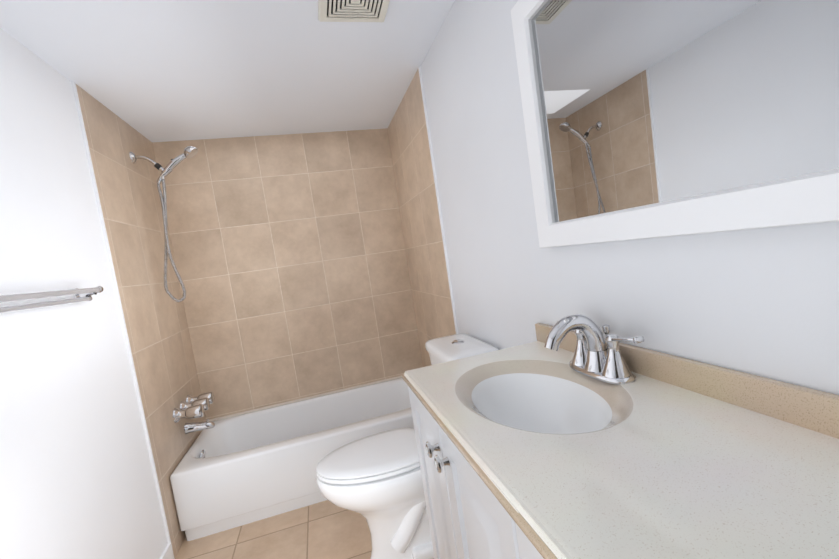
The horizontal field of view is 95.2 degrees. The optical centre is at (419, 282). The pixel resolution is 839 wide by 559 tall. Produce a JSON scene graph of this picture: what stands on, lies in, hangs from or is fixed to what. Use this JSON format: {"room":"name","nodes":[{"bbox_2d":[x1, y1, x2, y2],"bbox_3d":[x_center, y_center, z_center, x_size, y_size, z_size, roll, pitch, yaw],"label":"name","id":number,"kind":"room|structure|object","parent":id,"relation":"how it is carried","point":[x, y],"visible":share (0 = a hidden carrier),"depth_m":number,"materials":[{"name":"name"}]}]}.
{"room":"bathroom","nodes":[
{"label":"bathroom","id":0,"kind":"room"},
{"bbox_2d":[0,28,167,558],"bbox_3d":[-1.138,0.265,0.871,0.100,2.175,3.300,-10,4,-15],"label":"wall","id":1,"kind":"structure","parent":0,"point":[77,480],"depth_m":1.31,"materials":[{"name":"paint"}]},
{"bbox_2d":[0,286,102,312],"bbox_3d":[-1.153,0.052,1.149,0.084,0.054,0.632,-10,4,-15],"label":"towel rail","id":2,"kind":"object","parent":1,"relation":"attached to","point":[81,294],"visible":1,"depth_m":1.18,"materials":[{"name":"silver metal"}]},
{"bbox_2d":[71,82,174,558],"bbox_3d":[-1.307,0.226,1.705,0.010,2.175,0.010,-10,4,-15],"label":"trim","id":3,"kind":"structure","parent":1,"relation":"attached to","point":[74,87],"depth_m":1.69,"materials":[{"name":"paint"}]},
{"bbox_2d":[76,84,205,557],"bbox_3d":[-1.413,0.212,2.093,0.008,2.175,0.795,-10,4,-15],"label":"wall tile","id":4,"kind":"structure","parent":1,"relation":"attached to","point":[159,337],"depth_m":1.94,"materials":[{"name":"beige tile"}]},
{"bbox_2d":[129,146,197,301],"bbox_3d":[-1.339,-0.322,2.134,0.326,0.850,0.097,-10,4,-15],"label":"shower","id":5,"kind":"object","parent":4,"relation":"attached to","point":[188,153],"visible":1,"depth_m":2.10,"materials":[{"name":"silver metal"}]},
{"bbox_2d":[173,392,214,433],"bbox_3d":[-1.271,0.758,2.201,0.146,0.190,0.300,-10,4,-15],"label":"tub faucet","id":6,"kind":"object","parent":4,"relation":"attached to","point":[191,407],"visible":1,"depth_m":2.17,"materials":[{"name":"silver metal"}]},
{"bbox_2d":[160,543,173,558],"bbox_3d":[-0.827,1.298,0.576,0.012,0.090,2.495,-10,4,-15],"label":"baseboard","id":7,"kind":"structure","parent":1,"relation":"attached to","point":[167,553],"depth_m":1.74,"materials":[{"name":"paint"}]},
{"bbox_2d":[0,0,454,141],"bbox_3d":[-0.528,-0.987,0.990,1.724,0.100,3.500,-10,4,-15],"label":"ceiling","id":8,"kind":"structure","parent":0,"point":[164,70],"depth_m":1.64,"materials":[{"name":"paint"}]},
{"bbox_2d":[318,0,389,21],"bbox_3d":[-0.225,-1.000,1.346,0.252,0.016,0.252,-10,4,-15],"label":"ceiling vent","id":9,"kind":"object","parent":8,"relation":"in","point":[352,10],"visible":0.96,"depth_m":1.40,"materials":[{"name":"plastic"}]},
{"bbox_2d":[175,500,371,558],"bbox_3d":[-0.197,1.257,1.162,1.724,0.100,3.500,-10,4,-15],"label":"floor","id":10,"kind":"structure","parent":0,"point":[326,529],"depth_m":1.83,"materials":[{"name":"tile"}]},
{"bbox_2d":[170,376,413,540],"bbox_3d":[-0.571,0.981,2.401,1.502,0.365,0.694,-10,4,-15],"label":"tub","id":11,"kind":"object","parent":10,"relation":"on","point":[239,469],"visible":0.62,"depth_m":2.04,"materials":[{"name":"ceramic"}]},
{"bbox_2d":[316,333,498,558],"bbox_3d":[-0.039,0.718,1.647,0.796,0.844,0.416,-10,4,-15],"label":"toilet","id":12,"kind":"object","parent":10,"relation":"on","point":[375,481],"visible":0.48,"depth_m":1.54,"materials":[{"name":"ceramic"}]},
{"bbox_2d":[402,378,545,558],"bbox_3d":[0.436,0.716,0.458,0.492,0.890,1.529,-10,4,-15],"label":"bathroom vanity","id":13,"kind":"object","parent":10,"relation":"on","point":[466,519],"depth_m":0.78,"materials":[{"name":"white wood"}]},
{"bbox_2d":[402,342,838,558],"bbox_3d":[0.379,0.261,0.424,0.473,0.024,1.576,-10,4,-15],"label":"countertop","id":14,"kind":"structure","parent":13,"relation":"on","point":[592,460],"depth_m":0.53,"materials":[{"name":"beige stone"}]},
{"bbox_2d":[544,314,644,384],"bbox_3d":[0.363,0.143,0.872,0.171,0.146,0.261,-10,4,-15],"label":"faucet","id":15,"kind":"object","parent":14,"relation":"on","point":[594,359],"depth_m":0.86,"materials":[{"name":"silver metal"}]},
{"bbox_2d":[152,128,422,419],"bbox_3d":[-0.807,0.074,2.716,1.724,2.175,0.100,-10,4,-15],"label":"wall","id":16,"kind":"structure","parent":0,"point":[289,251],"depth_m":2.63,"materials":[{"name":"tile"}]},
{"bbox_2d":[421,0,838,394],"bbox_3d":[0.412,0.005,1.281,0.100,2.175,3.300,-10,4,-15],"label":"wall","id":17,"kind":"structure","parent":0,"point":[763,302],"depth_m":1.02,"materials":[{"name":"paint"}]},
{"bbox_2d":[387,70,455,366],"bbox_3d":[0.043,-0.030,2.439,0.008,2.175,0.871,-10,4,-15],"label":"wall tile","id":18,"kind":"structure","parent":17,"relation":"attached to","point":[415,186],"depth_m":2.33,"materials":[{"name":"beige tile"}]},
{"bbox_2d":[418,66,457,333],"bbox_3d":[0.158,-0.014,2.013,0.010,2.175,0.012,-10,4,-15],"label":"trim","id":19,"kind":"structure","parent":17,"relation":"attached to","point":[437,195],"depth_m":1.98,"materials":[{"name":"paint"}]},
{"bbox_2d":[511,0,838,247],"bbox_3d":[0.503,-0.411,0.422,0.024,0.676,1.425,-10,4,-15],"label":"mirror","id":20,"kind":"object","parent":17,"relation":"attached to","point":[644,119],"visible":0.95,"depth_m":0.68,"materials":[{"name":"mirror"}]},
{"bbox_2d":[535,323,838,445],"bbox_3d":[0.589,0.187,0.478,0.020,0.058,1.576,-10,4,-15],"label":"backsplash","id":21,"kind":"structure","parent":17,"relation":"attached to","point":[813,411],"depth_m":0.68,"materials":[{"name":"beige stone"}]}
]}

